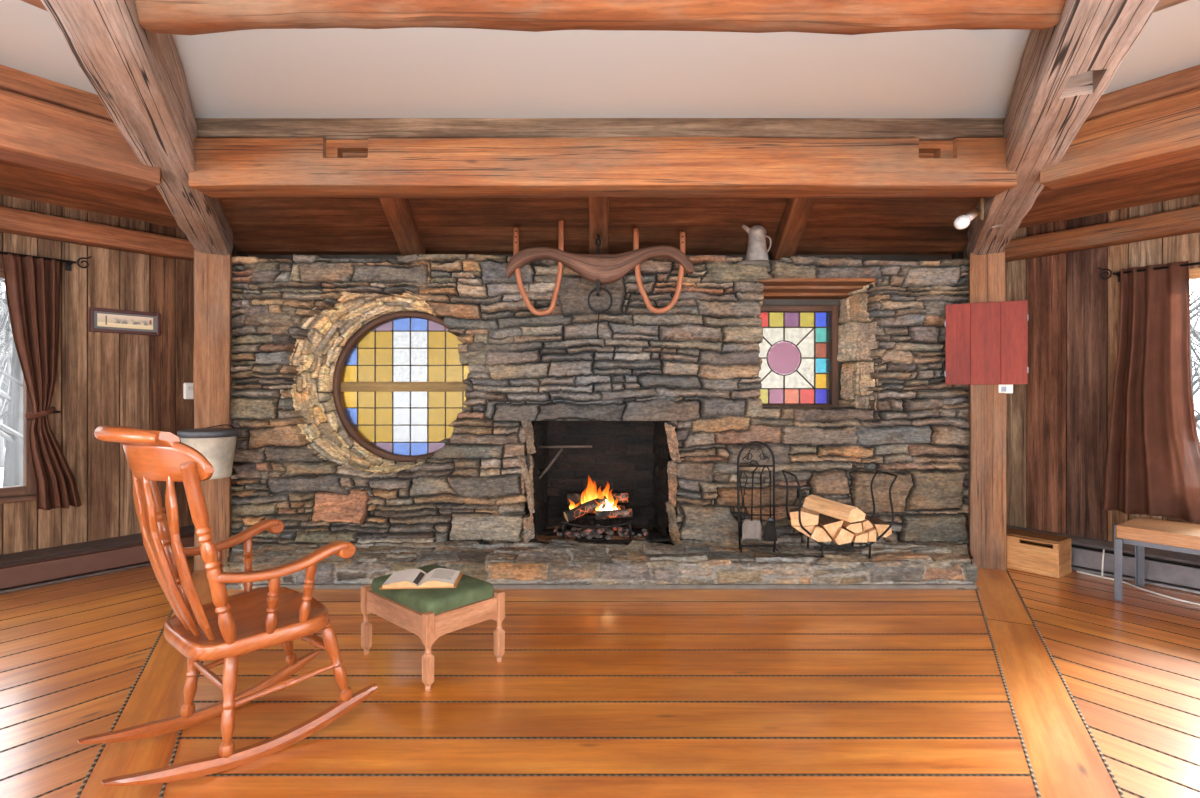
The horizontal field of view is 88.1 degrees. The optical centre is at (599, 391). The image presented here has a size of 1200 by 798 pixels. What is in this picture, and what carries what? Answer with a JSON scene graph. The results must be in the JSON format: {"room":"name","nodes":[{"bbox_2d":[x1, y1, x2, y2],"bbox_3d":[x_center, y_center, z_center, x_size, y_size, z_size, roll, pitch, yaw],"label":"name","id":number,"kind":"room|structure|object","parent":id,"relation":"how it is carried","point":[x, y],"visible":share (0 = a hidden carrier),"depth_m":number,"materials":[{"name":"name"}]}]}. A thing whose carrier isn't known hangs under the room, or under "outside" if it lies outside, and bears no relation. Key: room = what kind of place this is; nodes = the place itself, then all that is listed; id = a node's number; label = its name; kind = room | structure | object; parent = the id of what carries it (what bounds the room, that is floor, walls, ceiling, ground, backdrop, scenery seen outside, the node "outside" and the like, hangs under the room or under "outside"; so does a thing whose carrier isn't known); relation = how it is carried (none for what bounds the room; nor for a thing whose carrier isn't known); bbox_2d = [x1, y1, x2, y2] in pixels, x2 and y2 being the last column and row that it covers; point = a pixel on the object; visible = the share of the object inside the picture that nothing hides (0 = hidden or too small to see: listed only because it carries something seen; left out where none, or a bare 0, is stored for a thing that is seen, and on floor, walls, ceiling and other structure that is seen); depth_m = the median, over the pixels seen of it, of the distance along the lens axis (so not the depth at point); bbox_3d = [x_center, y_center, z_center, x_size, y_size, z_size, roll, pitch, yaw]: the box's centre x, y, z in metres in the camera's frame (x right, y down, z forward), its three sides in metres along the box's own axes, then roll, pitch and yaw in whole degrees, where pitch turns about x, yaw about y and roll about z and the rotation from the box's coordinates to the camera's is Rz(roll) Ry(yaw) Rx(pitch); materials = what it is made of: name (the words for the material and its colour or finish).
{"room":"living room","nodes":[
{"label":"living room","id":0,"kind":"room"},
{"bbox_2d":[0,159,178,228],"bbox_3d":[-3.972,-1.864,1.886,2.620,1.512,6.338,0,0,36],"label":"boards","id":1,"kind":"object","parent":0,"point":[17,180],"depth_m":4.13,"materials":[{"name":"brown wood"}]},
{"bbox_2d":[0,195,247,554],"bbox_3d":[-4.834,-0.125,2.512,0.090,2.750,6.600,0,0,36],"label":"wall","id":2,"kind":"structure","parent":0,"point":[114,379],"depth_m":4.34,"materials":[{"name":"brown wood"}]},
{"bbox_2d":[0,268,35,503],"bbox_3d":[-4.186,-0.040,3.355,0.097,1.480,1.826,0,0,36],"label":"window","id":3,"kind":"structure","parent":2,"relation":"in","point":[27,491],"depth_m":4.00,"materials":[{"name":"brown wood"}]},
{"bbox_2d":[0,251,91,270],"bbox_3d":[-4.119,-0.867,3.325,0.115,0.103,2.206,0,0,36],"label":"curtain rod","id":4,"kind":"object","parent":2,"relation":"attached to","point":[68,263],"visible":1,"depth_m":4.09,"materials":[{"name":"black metal"}]},
{"bbox_2d":[1,254,80,509],"bbox_3d":[-3.587,-0.047,3.996,0.139,1.624,0.403,0,0,30],"label":"curtain","id":5,"kind":"object","parent":4,"relation":"hanging from","point":[32,285],"visible":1,"depth_m":3.97,"materials":[{"name":"brown fabric"}]},
{"bbox_2d":[0,206,194,260],"bbox_3d":[-4.718,-1.069,2.459,0.147,0.147,5.850,0,0,36],"label":"wall plate","id":6,"kind":"object","parent":2,"relation":"attached to","point":[13,221],"visible":0.86,"depth_m":4.16,"materials":[{"name":"brown wood"}]},
{"bbox_2d":[0,525,194,593],"bbox_3d":[-4.749,1.137,2.463,0.099,0.225,5.820,0,0,36],"label":"baseboard","id":7,"kind":"structure","parent":2,"relation":"attached to","point":[29,569],"depth_m":4.13,"materials":[{"name":"brown wood"}]},
{"bbox_2d":[89,307,159,335],"bbox_3d":[-3.379,-0.498,4.418,0.026,0.168,0.419,0,0,36],"label":"picture frame","id":8,"kind":"object","parent":2,"relation":"attached to","point":[104,320],"visible":1,"depth_m":4.40,"materials":[{"name":"red wood"}]},
{"bbox_2d":[97,313,152,329],"bbox_3d":[-3.376,-0.500,4.416,0.004,0.088,0.329,0,0,36],"label":"print","id":9,"kind":"object","parent":8,"relation":"attached to","point":[105,321],"depth_m":4.41},
{"bbox_2d":[183,383,193,398],"bbox_3d":[-3.134,-0.008,4.740,0.035,0.125,0.085,0,0,36],"label":"thermostat","id":10,"kind":"object","parent":2,"relation":"attached to","point":[188,393],"visible":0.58,"depth_m":4.72,"materials":[{"name":"white plastic"}]},
{"bbox_2d":[220,197,978,254],"bbox_3d":[0.000,-1.864,3.910,6.338,1.512,2.620,0,0,0],"label":"boards","id":11,"kind":"object","parent":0,"point":[260,225],"depth_m":4.84,"materials":[{"name":"brown wood"}]},
{"bbox_2d":[379,198,425,255],"bbox_3d":[-1.500,-1.704,4.005,0.156,1.326,2.147,0,0,0],"label":"rafter","id":12,"kind":"object","parent":11,"relation":"attached to","point":[398,211],"visible":0.28,"depth_m":4.67,"materials":[{"name":"brown wood"}]},
{"bbox_2d":[588,197,608,253],"bbox_3d":[-0.010,-1.703,4.005,0.157,1.327,2.147,0,0,0],"label":"rafter","id":13,"kind":"object","parent":11,"relation":"attached to","point":[598,207],"visible":0.23,"depth_m":4.62,"materials":[{"name":"brown wood"}]},
{"bbox_2d":[770,198,815,259],"bbox_3d":[1.470,-1.705,4.005,0.156,1.328,2.147,0,0,0],"label":"rafter","id":14,"kind":"object","parent":11,"relation":"attached to","point":[796,213],"visible":0.23,"depth_m":4.69,"materials":[{"name":"brown wood"}]},
{"bbox_2d":[0,544,1199,797],"bbox_3d":[0.000,1.255,-1.078,14.000,0.017,13.355,0,0,0],"label":"floor","id":15,"kind":"structure","parent":0,"point":[1021,684],"depth_m":2.54,"materials":[{"name":"brown wood"}]},
{"bbox_2d":[193,249,231,569],"bbox_3d":[-2.791,0.125,4.481,0.235,2.250,0.210,0,0,-28],"label":"post","id":16,"kind":"object","parent":15,"relation":"on","point":[212,362],"visible":0.73,"depth_m":4.40,"materials":[{"name":"brown wood"}]},
{"bbox_2d":[177,424,239,479],"bbox_3d":[-2.656,0.405,4.218,0.360,0.351,0.372,0,0,0],"label":"bucket","id":17,"kind":"object","parent":16,"relation":"hanging from","point":[217,445],"visible":0.84,"depth_m":4.12,"materials":[{"name":"beige metal"}]},
{"bbox_2d":[77,425,377,785],"bbox_3d":[-1.326,0.679,2.253,0.668,1.141,0.830,0,0,40],"label":"rocking chair","id":18,"kind":"object","parent":15,"relation":"on","point":[225,629],"visible":1,"depth_m":2.09,"materials":[{"name":"brown wood"}]},
{"bbox_2d":[361,564,504,690],"bbox_3d":[-0.791,1.065,2.919,0.575,0.371,0.415,0,0,43],"label":"footstool","id":19,"kind":"object","parent":15,"relation":"on","point":[430,614],"visible":0.97,"depth_m":2.76,"materials":[{"name":"brown wood"}]},
{"bbox_2d":[379,568,462,588],"bbox_3d":[-0.822,0.862,2.875,0.338,0.035,0.205,0,0,-4],"label":"open book","id":20,"kind":"object","parent":19,"relation":"on","point":[414,578],"visible":1,"depth_m":2.82,"materials":[{"name":"white paper"}]},
{"bbox_2d":[371,564,493,613],"bbox_3d":[-0.792,0.922,2.919,0.519,0.086,0.358,0,0,43],"label":"cushion","id":21,"kind":"object","parent":19,"relation":"on","point":[471,595],"depth_m":2.77,"materials":[{"name":"green fabric"}]},
{"bbox_2d":[223,525,978,589],"bbox_3d":[0.001,1.158,4.537,5.409,0.187,1.246,0,0,0],"label":"hearth","id":22,"kind":"object","parent":15,"relation":"on","point":[646,560],"visible":0.81,"depth_m":4.03,"materials":[{"name":"stone"}]},
{"bbox_2d":[536,524,648,539],"bbox_3d":[0.005,1.066,4.746,1.034,0.076,0.292,0,0,0],"label":"embers","id":23,"kind":"object","parent":22,"relation":"on","point":[589,533],"visible":0.92,"depth_m":4.70},
{"bbox_2d":[560,510,632,538],"bbox_3d":[-0.023,1.014,4.741,0.546,0.173,0.310,0,0,0],"label":"grate","id":24,"kind":"object","parent":22,"relation":"on","point":[564,522],"visible":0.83,"depth_m":4.63,"materials":[{"name":"black metal"}]},
{"bbox_2d":[564,496,607,521],"bbox_3d":[-0.104,0.882,4.702,0.350,0.181,0.085,0,0,-22],"label":"log","id":25,"kind":"object","parent":24,"relation":"on","point":[587,507],"visible":0.93,"depth_m":4.66,"materials":[{"name":"brown wood"}]},
{"bbox_2d":[567,493,627,503],"bbox_3d":[-0.019,0.833,4.851,0.478,0.084,0.081,0,0,-2],"label":"log","id":26,"kind":"object","parent":24,"relation":"on","point":[620,497],"visible":0.52,"depth_m":4.82,"materials":[{"name":"brown wood"}]},
{"bbox_2d":[577,503,624,513],"bbox_3d":[0.005,0.902,4.754,0.367,0.105,0.076,0,0,-5],"label":"log","id":27,"kind":"object","parent":24,"relation":"on","point":[578,504],"visible":0.19,"depth_m":4.73,"materials":[{"name":"brown wood"}]},
{"bbox_2d":[596,509,632,519],"bbox_3d":[0.106,0.920,4.668,0.275,0.079,0.067,0,0,-4],"label":"log","id":28,"kind":"object","parent":24,"relation":"on","point":[605,514],"visible":1,"depth_m":4.64,"materials":[{"name":"brown wood"}]},
{"bbox_2d":[569,479,619,510],"bbox_3d":[-0.037,0.775,4.736,0.403,0.291,0.162,0,0,0],"label":"fire","id":29,"kind":"object","parent":28,"relation":"on","point":[591,487],"visible":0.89,"depth_m":4.73,"materials":[{"name":"orange"}]},
{"bbox_2d":[737,441,777,552],"bbox_3d":[1.120,0.753,4.330,0.330,0.824,0.204,0,0,0],"label":"stand","id":30,"kind":"object","parent":22,"relation":"on","point":[751,442],"visible":0.97,"depth_m":4.32,"materials":[{"name":"black metal"}]},
{"bbox_2d":[739,472,747,536],"bbox_3d":[1.009,0.792,4.360,0.058,0.456,0.008,0,0,0],"label":"tongs","id":31,"kind":"object","parent":30,"relation":"hanging from","point":[742,508],"visible":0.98,"depth_m":4.36,"materials":[{"name":"black metal"}]},
{"bbox_2d":[742,460,761,541],"bbox_3d":[1.048,0.753,4.288,0.134,0.567,0.023,0,0,0],"label":"shovel","id":32,"kind":"object","parent":30,"relation":"hanging from","point":[751,528],"visible":1,"depth_m":4.29,"materials":[{"name":"black metal"}]},
{"bbox_2d":[760,467,769,526],"bbox_3d":[1.152,0.776,4.360,0.094,0.515,0.011,0,0,0],"label":"poker","id":33,"kind":"object","parent":30,"relation":"hanging from","point":[763,467],"visible":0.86,"depth_m":4.36,"materials":[{"name":"black metal"}]},
{"bbox_2d":[764,471,776,540],"bbox_3d":[1.180,0.786,4.295,0.096,0.483,0.056,0,0,0],"label":"brush","id":34,"kind":"object","parent":30,"relation":"hanging from","point":[770,534],"visible":1,"depth_m":4.28,"materials":[{"name":"black metal"}]},
{"bbox_2d":[776,470,897,558],"bbox_3d":[1.566,0.825,4.240,0.807,0.551,0.295,0,0,0],"label":"rack","id":35,"kind":"object","parent":22,"relation":"on","point":[822,544],"visible":0.76,"depth_m":4.10,"materials":[{"name":"black metal"}]},
{"bbox_2d":[788,520,814,536],"bbox_3d":[1.364,0.924,4.210,0.182,0.079,0.200,0,0,0],"label":"log","id":36,"kind":"object","parent":35,"relation":"on","point":[809,528],"visible":0.58,"depth_m":4.11,"materials":[{"name":"beige wood"}]},
{"bbox_2d":[790,508,818,525],"bbox_3d":[1.374,0.838,4.165,0.240,0.101,0.130,0,0,0],"label":"log","id":37,"kind":"object","parent":36,"relation":"on","point":[808,517],"visible":0.92,"depth_m":4.10,"materials":[{"name":"beige wood"}]},
{"bbox_2d":[809,525,831,541],"bbox_3d":[1.458,0.938,4.230,0.146,0.099,0.300,0,0,0],"label":"log","id":38,"kind":"object","parent":35,"relation":"on","point":[818,533],"visible":0.53,"depth_m":4.08,"materials":[{"name":"beige wood"}]},
{"bbox_2d":[829,527,853,544],"bbox_3d":[1.611,0.950,4.220,0.138,0.111,0.300,0,0,0],"label":"log","id":39,"kind":"object","parent":35,"relation":"on","point":[842,536],"visible":0.56,"depth_m":4.07,"materials":[{"name":"beige wood"}]},
{"bbox_2d":[818,513,842,537],"bbox_3d":[1.537,0.900,4.260,0.140,0.160,0.295,0,0,-6],"label":"log","id":40,"kind":"object","parent":39,"relation":"on","point":[830,525],"visible":0.55,"depth_m":4.13,"materials":[{"name":"beige wood"}]},
{"bbox_2d":[803,495,865,522],"bbox_3d":[1.574,0.784,4.181,0.100,0.146,0.403,0,0,-41],"label":"log","id":41,"kind":"object","parent":40,"relation":"on","point":[827,507],"visible":0.96,"depth_m":4.14,"materials":[{"name":"beige wood"}]},
{"bbox_2d":[841,526,867,542],"bbox_3d":[1.720,0.957,4.230,0.095,0.067,0.300,0,0,0],"label":"log","id":42,"kind":"object","parent":35,"relation":"on","point":[862,536],"visible":0.37,"depth_m":4.08,"materials":[{"name":"beige wood"}]},
{"bbox_2d":[842,521,861,532],"bbox_3d":[1.699,0.908,4.265,0.120,0.074,0.270,0,0,0],"label":"log","id":43,"kind":"object","parent":42,"relation":"on","point":[856,527],"visible":0.58,"depth_m":4.13,"materials":[{"name":"beige wood"}]},
{"bbox_2d":[865,527,875,541],"bbox_3d":[1.807,0.947,4.235,0.057,0.084,0.295,0,0,4],"label":"log","id":44,"kind":"object","parent":35,"relation":"on","point":[872,531],"visible":0.36,"depth_m":4.09,"materials":[{"name":"beige wood"}]},
{"bbox_2d":[859,519,873,530],"bbox_3d":[1.797,0.890,4.265,0.078,0.071,0.278,0,0,5],"label":"log","id":45,"kind":"object","parent":44,"relation":"on","point":[865,523],"visible":0.43,"depth_m":4.13,"materials":[{"name":"beige wood"}]},
{"bbox_2d":[865,517,891,536],"bbox_3d":[1.910,0.932,4.285,0.115,0.088,0.258,0,0,4],"label":"log","id":46,"kind":"object","parent":35,"relation":"on","point":[879,525],"visible":0.58,"depth_m":4.16,"materials":[{"name":"beige wood"}]},
{"bbox_2d":[225,584,976,588],"bbox_3d":[0.000,1.236,3.938,4.770,0.028,0.030,0,0,0],"label":"trim","id":47,"kind":"structure","parent":15,"relation":"on","point":[228,586],"depth_m":3.92,"materials":[{"name":"brown wood"}]},
{"bbox_2d":[967,250,1006,569],"bbox_3d":[2.791,0.125,4.479,0.234,2.250,0.214,0,0,28],"label":"post","id":48,"kind":"object","parent":15,"relation":"on","point":[987,505],"visible":0.63,"depth_m":4.39,"materials":[{"name":"brown wood"}]},
{"bbox_2d":[944,300,1027,384],"bbox_3d":[2.709,-0.340,4.361,0.500,0.575,0.045,0,0,27],"label":"panel","id":49,"kind":"object","parent":48,"relation":"attached to","point":[986,343],"visible":1,"depth_m":4.34,"materials":[{"name":"paint"}]},
{"bbox_2d":[998,384,1012,392],"bbox_3d":[2.848,-0.025,4.359,0.090,0.070,0.054,0,0,27],"label":"outlet box","id":50,"kind":"object","parent":48,"relation":"attached to","point":[1002,388],"visible":0.84,"depth_m":4.34,"materials":[{"name":"white plastic"}]},
{"bbox_2d":[1007,528,1070,578],"bbox_3d":[3.050,1.128,4.364,0.246,0.244,0.374,0,0,-36],"label":"wooden crate","id":51,"kind":"object","parent":15,"relation":"on","point":[1043,554],"visible":0.77,"depth_m":4.26,"materials":[{"name":"brown wood"}]},
{"bbox_2d":[1077,549,1199,605],"bbox_3d":[3.607,1.157,3.689,0.262,0.187,1.340,0,0,-34],"label":"power cable","id":52,"kind":"object","parent":15,"relation":"on","point":[1101,576],"visible":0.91,"depth_m":3.98,"materials":[{"name":"white plastic"}]},
{"bbox_2d":[1114,516,1199,600],"bbox_3d":[3.690,1.025,3.278,0.454,0.450,1.432,0,0,-36],"label":"bench","id":53,"kind":"object","parent":15,"relation":"on","point":[1141,532],"visible":0.99,"depth_m":3.68,"materials":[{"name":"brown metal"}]},
{"bbox_2d":[230,254,969,546],"bbox_3d":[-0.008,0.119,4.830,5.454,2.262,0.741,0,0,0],"label":"wall","id":54,"kind":"structure","parent":0,"point":[694,365],"depth_m":4.54,"materials":[{"name":"stone"}]},
{"bbox_2d":[332,311,469,461],"bbox_3d":[-1.560,-0.044,5.100,1.236,1.236,0.120,0,0,0],"label":"window","id":55,"kind":"structure","parent":54,"relation":"in","point":[398,386],"depth_m":5.10,"materials":[{"name":"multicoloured glass"}]},
{"bbox_2d":[532,430,591,483],"bbox_3d":[-0.298,0.519,4.772,0.476,0.449,0.028,0,0,6],"label":"crane","id":56,"kind":"object","parent":54,"relation":"attached to","point":[556,446],"visible":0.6,"depth_m":4.77,"materials":[{"name":"metal"}]},
{"bbox_2d":[505,220,694,337],"bbox_3d":[0.004,-0.801,4.420,1.347,0.836,0.130,0,0,0],"label":"yoke","id":57,"kind":"object","parent":54,"relation":"attached to","point":[597,268],"visible":1,"depth_m":4.38,"materials":[{"name":"brown wood"}]},
{"bbox_2d":[738,260,779,271],"bbox_3d":[1.195,-0.930,4.700,0.347,0.081,0.265,0,0,0],"label":"cap stone","id":58,"kind":"object","parent":54,"relation":"on","point":[754,262],"visible":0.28,"depth_m":4.57,"materials":[{"name":"grey stone"}]},
{"bbox_2d":[742,224,771,259],"bbox_3d":[1.175,-1.114,4.640,0.172,0.282,0.172,0,0,45],"label":"pitcher","id":59,"kind":"object","parent":58,"relation":"on","point":[757,248],"visible":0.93,"depth_m":4.58,"materials":[{"name":"white ceramic"}]},
{"bbox_2d":[758,305,837,406],"bbox_3d":[1.514,-0.280,5.100,0.857,0.857,0.100,0,0,0],"label":"window","id":60,"kind":"structure","parent":54,"relation":"in","point":[805,373],"depth_m":5.10,"materials":[{"name":"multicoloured glass"}]},
{"bbox_2d":[757,275,875,298],"bbox_3d":[1.605,-0.818,4.860,0.920,0.095,0.580,0,0,0],"label":"lintel","id":61,"kind":"object","parent":54,"relation":"attached to","point":[773,288],"visible":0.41,"depth_m":4.78,"materials":[{"name":"brown wood"}]},
{"bbox_2d":[0,0,1199,117],"bbox_3d":[0.000,-1.250,-2.478,13.443,0.001,10.655,0,0,0],"label":"ceiling","id":62,"kind":"structure","parent":0,"point":[427,72],"depth_m":2.41,"materials":[{"name":"grey paint"}]},
{"bbox_2d":[41,0,232,255],"bbox_3d":[-1.521,-1.116,1.985,0.221,0.294,6.200,0,0,-27],"label":"beam","id":63,"kind":"structure","parent":62,"relation":"attached to","point":[137,73],"depth_m":2.13,"materials":[{"name":"brown wood"}]},
{"bbox_2d":[21,0,46,10],"bbox_3d":[-2.216,-1.170,0.610,0.282,0.293,2.601,0,0,36],"label":"log","id":64,"kind":"object","parent":63,"relation":"attached to","point":[37,3],"visible":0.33,"depth_m":1.65,"materials":[{"name":"brown wood"}]},
{"bbox_2d":[0,89,159,190],"bbox_3d":[-3.144,-1.024,1.207,0.188,0.224,3.875,0,0,36],"label":"tie beam","id":65,"kind":"structure","parent":63,"relation":"attached to","point":[33,132],"depth_m":2.48,"materials":[{"name":"brown wood"}]},
{"bbox_2d":[0,65,113,121],"bbox_3d":[-3.200,-1.200,1.248,0.165,0.146,4.115,0,0,36],"label":"tie","id":66,"kind":"object","parent":65,"relation":"on","point":[12,80],"visible":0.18,"depth_m":2.49,"materials":[{"name":"brown wood"}]},
{"bbox_2d":[135,0,1065,34],"bbox_3d":[0.000,-1.171,1.718,2.540,0.316,0.309,0,0,0],"label":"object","id":67,"kind":"structure","parent":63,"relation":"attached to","point":[177,17],"depth_m":1.68,"materials":[{"name":"brown wood"}]},
{"bbox_2d":[967,0,1160,256],"bbox_3d":[1.521,-1.115,1.985,0.222,0.294,6.200,0,0,27],"label":"beam","id":68,"kind":"structure","parent":62,"relation":"attached to","point":[1067,66],"depth_m":2.10,"materials":[{"name":"brown wood"}]},
{"bbox_2d":[188,137,1016,197],"bbox_3d":[0.013,-1.023,2.841,3.675,0.227,0.190,0,0,0],"label":"tie beam","id":69,"kind":"structure","parent":68,"relation":"attached to","point":[607,166],"depth_m":2.75,"materials":[{"name":"brown wood"}]},
{"bbox_2d":[195,118,1004,139],"bbox_3d":[0.013,-1.200,2.910,3.915,0.146,0.167,0,0,0],"label":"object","id":70,"kind":"structure","parent":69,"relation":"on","point":[327,128],"depth_m":2.83,"materials":[{"name":"brown wood"}]},
{"bbox_2d":[954,198,984,228],"bbox_3d":[2.115,-1.009,3.511,0.387,0.226,0.078,0,0,-37],"label":"spot lamp","id":71,"kind":"object","parent":68,"relation":"attached to","point":[962,221],"visible":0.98,"depth_m":3.42,"materials":[{"name":"beige metal"}]},
{"bbox_2d":[954,208,980,228],"bbox_3d":[2.084,-0.982,3.494,0.261,0.172,0.224,0,0,0],"label":"bulb","id":72,"kind":"object","parent":71,"relation":"attached to","point":[962,221],"depth_m":3.41,"materials":[{"name":"white glass"}]},
{"bbox_2d":[1040,89,1199,190],"bbox_3d":[3.144,-1.023,1.207,0.189,0.224,3.875,0,0,-36],"label":"tie beam","id":73,"kind":"structure","parent":68,"relation":"attached to","point":[1163,132],"depth_m":2.48,"materials":[{"name":"brown wood"}]},
{"bbox_2d":[1084,65,1199,121],"bbox_3d":[3.200,-1.200,1.248,0.166,0.146,4.115,0,0,-36],"label":"tie","id":74,"kind":"object","parent":73,"relation":"on","point":[1186,80],"visible":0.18,"depth_m":2.49,"materials":[{"name":"brown wood"}]},
{"bbox_2d":[1153,0,1188,12],"bbox_3d":[2.217,-1.168,0.611,0.271,0.304,2.600,0,0,-36],"label":"log","id":75,"kind":"object","parent":68,"relation":"attached to","point":[1163,4],"visible":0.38,"depth_m":1.65,"materials":[{"name":"brown wood"}]},
{"bbox_2d":[952,195,1199,541],"bbox_3d":[4.834,-0.125,2.512,0.090,2.750,6.600,0,0,-36],"label":"wall","id":76,"kind":"structure","parent":0,"point":[1058,422],"depth_m":4.46,"materials":[{"name":"brown wood"}]},
{"bbox_2d":[1005,206,1199,261],"bbox_3d":[4.718,-1.070,2.458,0.148,0.148,5.850,0,0,-36],"label":"wall plate","id":77,"kind":"object","parent":76,"relation":"attached to","point":[1186,220],"visible":0.88,"depth_m":4.16,"materials":[{"name":"brown wood"}]},
{"bbox_2d":[1007,525,1199,593],"bbox_3d":[4.740,1.137,2.475,0.099,0.225,5.850,0,0,-36],"label":"baseboard","id":78,"kind":"structure","parent":76,"relation":"attached to","point":[1180,571],"depth_m":4.09,"materials":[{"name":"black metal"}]},
{"bbox_2d":[1097,262,1199,281],"bbox_3d":[4.085,-0.800,3.371,0.115,0.103,2.206,0,0,-36],"label":"curtain rod","id":79,"kind":"object","parent":76,"relation":"attached to","point":[1195,263],"visible":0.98,"depth_m":4.09,"materials":[{"name":"black metal"}]},
{"bbox_2d":[1104,261,1199,522],"bbox_3d":[3.588,-0.007,3.972,0.099,1.624,0.567,0,0,-37],"label":"curtain","id":80,"kind":"object","parent":79,"relation":"hanging from","point":[1153,462],"visible":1,"depth_m":3.99,"materials":[{"name":"brown fabric"}]},
{"bbox_2d":[1189,268,1199,279],"bbox_3d":[4.186,-0.040,3.355,0.098,1.480,1.826,0,0,-36],"label":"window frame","id":81,"kind":"structure","parent":76,"relation":"in","point":[1193,273],"depth_m":3.92,"materials":[{"name":"brown wood"}]},
{"bbox_2d":[1017,158,1199,228],"bbox_3d":[3.972,-1.864,1.886,2.620,1.512,6.338,0,0,-36],"label":"boards","id":82,"kind":"object","parent":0,"point":[1179,180],"depth_m":4.13,"materials":[{"name":"brown wood"}]},
{"label":"outside","id":83,"kind":"structure","parent":0,"visible":0},
{"bbox_2d":[0,329,1199,486],"bbox_3d":[0.000,-2.229,0.000,120.000,7.857,120.000,0,0,0],"label":"ground","id":84,"kind":"structure","parent":83,"point":[1196,396],"depth_m":18.25,"materials":[{"name":"white"}]},
{"bbox_2d":[0,279,1199,486],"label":"window","id":85,"kind":"structure","parent":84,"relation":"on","point":[11,375],"depth_m":8.37,"materials":[{"name":"glass"}]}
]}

